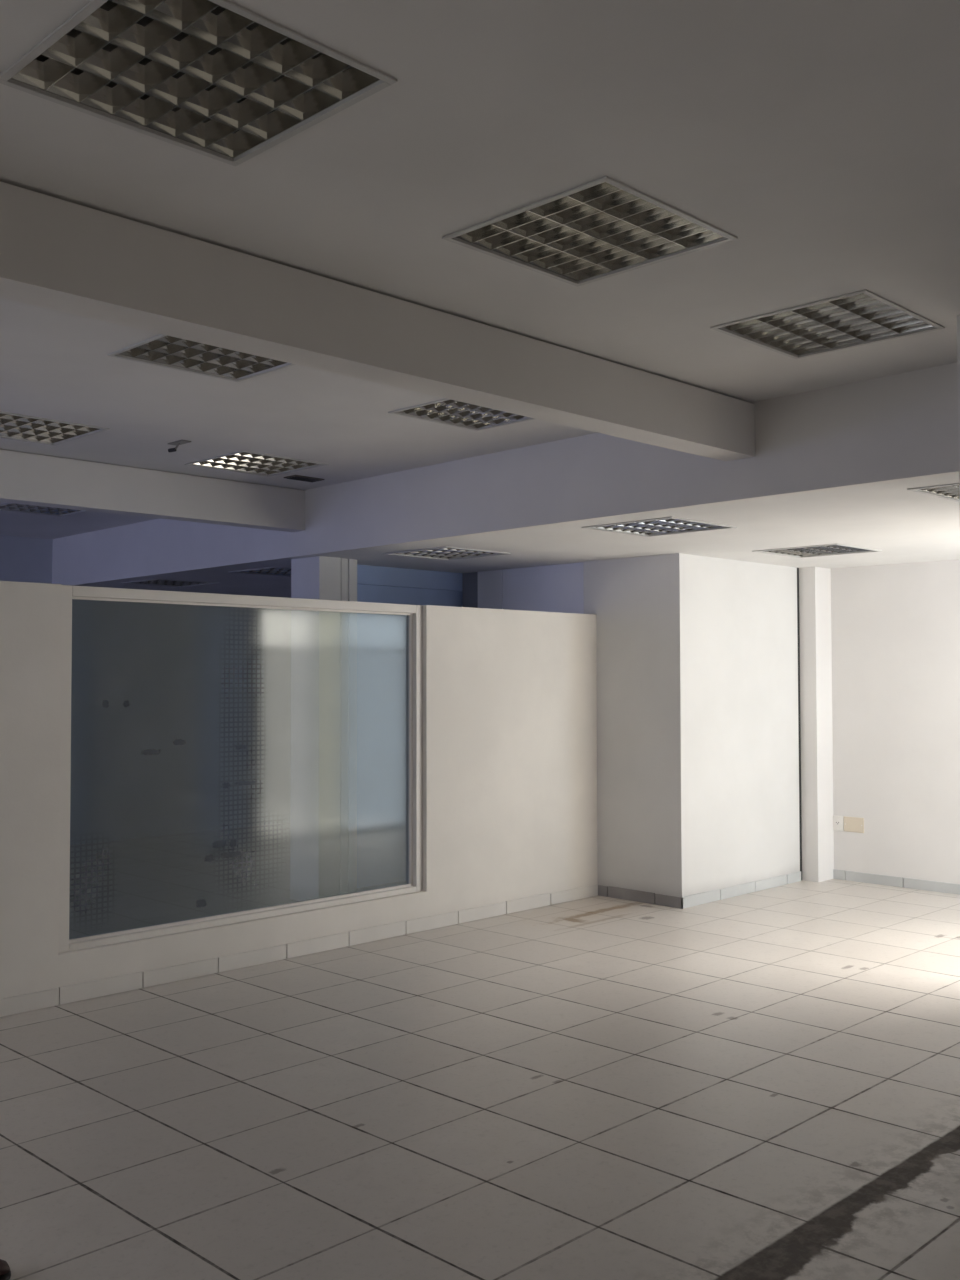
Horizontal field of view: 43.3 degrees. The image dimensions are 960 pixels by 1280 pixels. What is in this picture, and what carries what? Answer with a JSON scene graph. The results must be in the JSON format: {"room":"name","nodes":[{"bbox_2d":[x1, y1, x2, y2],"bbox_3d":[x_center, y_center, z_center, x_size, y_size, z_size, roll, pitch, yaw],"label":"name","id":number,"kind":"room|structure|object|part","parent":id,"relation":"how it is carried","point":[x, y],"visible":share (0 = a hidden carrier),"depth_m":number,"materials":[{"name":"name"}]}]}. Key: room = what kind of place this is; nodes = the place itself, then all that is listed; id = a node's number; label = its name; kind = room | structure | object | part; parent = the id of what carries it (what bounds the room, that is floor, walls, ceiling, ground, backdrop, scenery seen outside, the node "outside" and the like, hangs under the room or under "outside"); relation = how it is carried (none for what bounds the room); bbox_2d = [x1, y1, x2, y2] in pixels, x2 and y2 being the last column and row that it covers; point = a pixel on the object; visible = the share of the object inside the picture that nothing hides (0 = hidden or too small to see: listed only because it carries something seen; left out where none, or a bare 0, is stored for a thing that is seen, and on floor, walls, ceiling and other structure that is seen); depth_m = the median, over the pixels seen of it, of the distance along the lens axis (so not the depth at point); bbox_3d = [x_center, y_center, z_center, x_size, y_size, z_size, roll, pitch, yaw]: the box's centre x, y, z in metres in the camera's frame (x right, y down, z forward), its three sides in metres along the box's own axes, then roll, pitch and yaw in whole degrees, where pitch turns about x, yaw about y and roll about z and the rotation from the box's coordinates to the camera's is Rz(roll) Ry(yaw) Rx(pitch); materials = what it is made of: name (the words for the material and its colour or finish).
{"room":"empty office","nodes":[
{"label":"empty office","id":0,"kind":"room"},
{"bbox_2d":[0,535,52,583],"bbox_3d":[-5.802,0.449,9.768,0.200,2.900,12.150,-2,-3,45],"label":"wall","id":1,"kind":"structure","parent":0,"point":[22,559],"depth_m":11.26,"materials":[{"name":"paint"}]},
{"bbox_2d":[0,581,597,1016],"bbox_3d":[-2.734,0.730,5.284,0.132,2.043,10.100,-2,-3,45],"label":"wall","id":2,"kind":"structure","parent":0,"point":[510,696],"depth_m":7.71,"materials":[{"name":"paint"}]},
{"bbox_2d":[59,585,422,952],"bbox_3d":[-1.245,0.655,6.820,0.075,1.803,2.435,-2,-3,45],"label":"window","id":3,"kind":"structure","parent":2,"relation":"in","point":[225,758],"depth_m":6.70,"materials":[{"name":"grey glass"}]},
{"bbox_2d":[291,556,356,601],"bbox_3d":[-1.120,0.636,8.716,0.330,2.440,0.355,-2,-3,45],"label":"wall column","id":4,"kind":"structure","parent":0,"point":[318,577],"depth_m":8.62,"materials":[{"name":"paint"}]},
{"bbox_2d":[357,564,461,606],"bbox_3d":[-0.670,0.658,9.434,0.100,2.440,1.600,-2,-3,45],"label":"wall","id":5,"kind":"structure","parent":0,"point":[376,584],"depth_m":9.52,"materials":[{"name":"blue paint"}]},
{"bbox_2d":[0,879,959,1279],"bbox_3d":[-0.785,1.791,4.767,14.300,0.120,12.150,-2,-3,45],"label":"floor","id":6,"kind":"structure","parent":0,"point":[763,1084],"depth_m":4.43,"materials":[{"name":"tile"}]},
{"bbox_2d":[0,1259,10,1279],"bbox_3d":[-1.363,1.624,3.110,0.301,0.111,0.108,1,-2,-37],"label":"shoe","id":7,"kind":"object","parent":6,"relation":"on","point":[5,1272],"visible":1,"depth_m":3.17,"materials":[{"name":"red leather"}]},
{"bbox_2d":[0,0,959,538],"bbox_3d":[-2.025,-1.256,3.544,14.200,0.100,8.539,-2,-3,45],"label":"ceiling","id":8,"kind":"structure","parent":0,"point":[822,136],"depth_m":3.27,"materials":[{"name":"paint"}]},
{"bbox_2d":[0,503,86,515],"bbox_3d":[-3.380,-1.082,9.353,0.628,0.136,0.628,-2,-3,45],"label":"ceiling light","id":9,"kind":"object","parent":8,"relation":"attached to","point":[13,507],"visible":0.3,"depth_m":9.51,"materials":[{"name":"white metal"}]},
{"bbox_2d":[0,411,109,445],"bbox_3d":[-2.398,-1.178,6.387,0.628,0.136,0.628,-2,-3,45],"label":"ceiling light","id":10,"kind":"object","parent":8,"relation":"attached to","point":[18,427],"visible":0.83,"depth_m":6.47,"materials":[{"name":"white metal"}]},
{"bbox_2d":[0,449,304,531],"bbox_3d":[-4.207,-0.996,5.560,0.150,0.285,8.348,-2,-3,45],"label":"ceiling beam","id":11,"kind":"structure","parent":8,"relation":"attached to","point":[25,478],"depth_m":7.58,"materials":[{"name":"paint"}]},
{"bbox_2d":[168,440,190,451],"bbox_3d":[-1.680,-1.080,6.757,0.154,0.051,0.060,-2,-3,45],"label":"bracket","id":12,"kind":"object","parent":8,"relation":"attached to","point":[179,442],"visible":1,"depth_m":6.76,"materials":[{"name":"grey metal"}]},
{"bbox_3d":[-1.679,-1.102,6.757,0.150,0.006,0.060,-2,-3,45],"label":"plate","id":13,"kind":"part","parent":12,"relation":"part of","materials":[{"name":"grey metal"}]},
{"bbox_2d":[0,0,396,165],"bbox_3d":[-0.626,-1.299,2.669,0.628,0.136,0.628,-2,-3,45],"label":"ceiling light","id":14,"kind":"object","parent":8,"relation":"attached to","point":[220,80],"visible":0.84,"depth_m":2.70,"materials":[{"name":"white metal"}]},
{"bbox_2d":[107,334,295,381],"bbox_3d":[-1.074,-1.226,4.932,0.628,0.136,0.628,-2,-3,45],"label":"ceiling light","id":15,"kind":"object","parent":8,"relation":"attached to","point":[161,350],"visible":0.42,"depth_m":5.04,"materials":[{"name":"white metal"}]},
{"bbox_2d":[185,450,328,476],"bbox_3d":[-1.375,-1.146,7.450,0.628,0.136,0.628,-2,-3,45],"label":"ceiling light","id":16,"kind":"object","parent":8,"relation":"attached to","point":[247,462],"visible":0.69,"depth_m":7.50,"materials":[{"name":"white metal"}]},
{"bbox_2d":[284,475,324,481],"bbox_3d":[-1.159,-1.062,7.972,0.130,0.012,0.240,-2,-3,45],"label":"ceiling slot","id":17,"kind":"object","parent":8,"relation":"attached to","point":[293,477],"visible":1,"depth_m":7.94,"materials":[{"name":"brown plastic"}]},
{"bbox_2d":[0,181,754,460],"bbox_3d":[-1.632,-1.094,2.932,0.170,0.265,8.228,-2,-3,45],"label":"ceiling beam","id":18,"kind":"structure","parent":8,"relation":"attached to","point":[57,254],"depth_m":3.96,"materials":[{"name":"paint"}]},
{"bbox_2d":[388,398,534,430],"bbox_3d":[-0.013,-1.194,6.005,0.628,0.136,0.628,-2,-3,45],"label":"ceiling light","id":19,"kind":"object","parent":8,"relation":"attached to","point":[445,411],"visible":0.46,"depth_m":6.12,"materials":[{"name":"white metal"}]},
{"bbox_2d":[52,362,958,585],"bbox_3d":[-0.858,-0.883,8.128,0.060,0.560,9.207,2,-2,-43],"label":"ceiling beam","id":20,"kind":"structure","parent":8,"relation":"attached to","point":[901,426],"depth_m":6.61,"materials":[{"name":"paint"}]},
{"bbox_2d":[442,176,737,286],"bbox_3d":[0.330,-1.270,3.629,0.628,0.136,0.628,-2,-3,45],"label":"ceiling light","id":21,"kind":"object","parent":8,"relation":"attached to","point":[604,227],"visible":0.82,"depth_m":3.65,"materials":[{"name":"white metal"}]},
{"bbox_2d":[710,289,944,358],"bbox_3d":[1.311,-1.243,4.564,0.628,0.136,0.628,-2,-3,45],"label":"ceiling light","id":22,"kind":"object","parent":8,"relation":"attached to","point":[863,317],"visible":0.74,"depth_m":4.59,"materials":[{"name":"white metal"}]},
{"bbox_2d":[80,474,959,597],"bbox_3d":[0.398,-0.614,9.462,9.300,0.100,3.913,-2,-3,45],"label":"ceiling","id":23,"kind":"structure","parent":0,"point":[908,526],"depth_m":7.59,"materials":[{"name":"paint"}]},
{"bbox_2d":[120,579,217,586],"bbox_3d":[-2.787,-0.575,10.862,0.628,0.136,0.628,-2,-3,45],"label":"ceiling light","id":24,"kind":"object","parent":23,"relation":"attached to","point":[154,582],"visible":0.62,"depth_m":10.95,"materials":[{"name":"white metal"}]},
{"bbox_2d":[230,567,290,576],"bbox_3d":[-1.579,-0.613,9.738,0.628,0.136,0.628,-2,-3,45],"label":"ceiling light","id":25,"kind":"object","parent":23,"relation":"attached to","point":[275,571],"visible":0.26,"depth_m":9.79,"materials":[{"name":"white metal"}]},
{"bbox_2d":[383,546,510,559],"bbox_3d":[-0.227,-0.660,8.347,0.628,0.136,0.628,-2,-3,45],"label":"ceiling light","id":26,"kind":"object","parent":23,"relation":"attached to","point":[440,553],"visible":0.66,"depth_m":8.41,"materials":[{"name":"white metal"}]},
{"bbox_2d":[581,517,736,536],"bbox_3d":[1.022,-0.708,6.909,0.628,0.136,0.628,-2,-3,45],"label":"ceiling light","id":27,"kind":"object","parent":23,"relation":"attached to","point":[666,525],"visible":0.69,"depth_m":6.96,"materials":[{"name":"white metal"}]},
{"bbox_2d":[752,543,881,557],"bbox_3d":[2.291,-0.669,8.220,0.628,0.136,0.628,-2,-3,45],"label":"ceiling light","id":28,"kind":"object","parent":23,"relation":"attached to","point":[827,549],"visible":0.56,"depth_m":8.28,"materials":[{"name":"white metal"}]},
{"bbox_2d":[907,483,958,501],"bbox_3d":[2.395,-0.754,5.531,0.628,0.136,0.628,-2,-3,45],"label":"ceiling light","id":29,"kind":"object","parent":23,"relation":"attached to","point":[946,491],"visible":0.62,"depth_m":5.63,"materials":[{"name":"white metal"}]},
{"bbox_2d":[462,562,583,613],"bbox_3d":[0.361,0.657,9.460,1.330,2.440,0.115,-2,-3,45],"label":"wall","id":30,"kind":"structure","parent":0,"point":[559,588],"depth_m":9.39,"materials":[{"name":"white paint"}]},
{"bbox_2d":[583,553,799,896],"bbox_3d":[1.627,0.646,9.183,0.860,2.440,1.570,-2,-3,45],"label":"wall column","id":31,"kind":"structure","parent":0,"point":[698,737],"depth_m":8.68,"materials":[{"name":"paint"}]},
{"bbox_2d":[598,885,682,908],"bbox_3d":[1.124,1.808,8.532,0.740,0.078,0.012,-2,-3,45],"label":"baseboard","id":32,"kind":"structure","parent":31,"relation":"attached to","point":[607,891],"depth_m":8.52,"materials":[{"name":"grey tile"}]},
{"bbox_2d":[681,871,800,908],"bbox_3d":[1.935,1.816,8.835,0.012,0.078,1.582,-2,-3,45],"label":"baseboard","id":33,"kind":"structure","parent":31,"relation":"attached to","point":[718,894],"depth_m":8.76,"materials":[{"name":"grey tile"}]},
{"bbox_2d":[797,568,801,879],"bbox_3d":[2.439,0.655,9.508,0.158,2.440,0.036,-2,-3,45],"label":"trim","id":34,"kind":"structure","parent":31,"relation":"attached to","point":[798,624],"depth_m":9.46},
{"bbox_2d":[799,567,833,881],"bbox_3d":[2.338,0.664,9.805,0.998,2.440,0.244,-2,-3,45],"label":"wall column","id":35,"kind":"structure","parent":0,"point":[814,582],"depth_m":9.43,"materials":[{"name":"paint"}]},
{"bbox_2d":[831,560,959,886],"bbox_3d":[1.741,0.654,10.708,9.200,2.520,0.200,-2,-3,45],"label":"wall","id":36,"kind":"structure","parent":0,"point":[895,628],"depth_m":9.15,"materials":[{"name":"paint"}]},
{"bbox_2d":[833,815,843,830],"bbox_3d":[2.806,1.436,9.480,0.087,0.116,0.016,-2,-3,45],"label":"wall socket","id":37,"kind":"object","parent":36,"relation":"attached to","point":[838,823],"visible":1,"depth_m":9.47,"materials":[{"name":"white plastic"}]},
{"bbox_2d":[844,816,863,832],"bbox_3d":[2.901,1.433,9.389,0.168,0.116,0.012,-2,-3,45],"label":"blank cover plate","id":38,"kind":"object","parent":36,"relation":"attached to","point":[851,824],"visible":1,"depth_m":9.38,"materials":[{"name":"beige plastic"}]},
{"bbox_2d":[833,869,959,894],"bbox_3d":[3.809,1.802,8.480,2.902,0.077,0.012,-2,-3,45],"label":"baseboard","id":39,"kind":"structure","parent":36,"relation":"attached to","point":[919,884],"depth_m":9.12,"materials":[{"name":"grey tile"}]},
{"bbox_2d":[957,315,959,506],"bbox_3d":[3.344,0.308,5.894,0.140,2.900,4.405,-2,-3,45],"label":"wall","id":40,"kind":"structure","parent":0,"point":[958,316],"depth_m":4.41,"materials":[{"name":"paint"}]}
]}

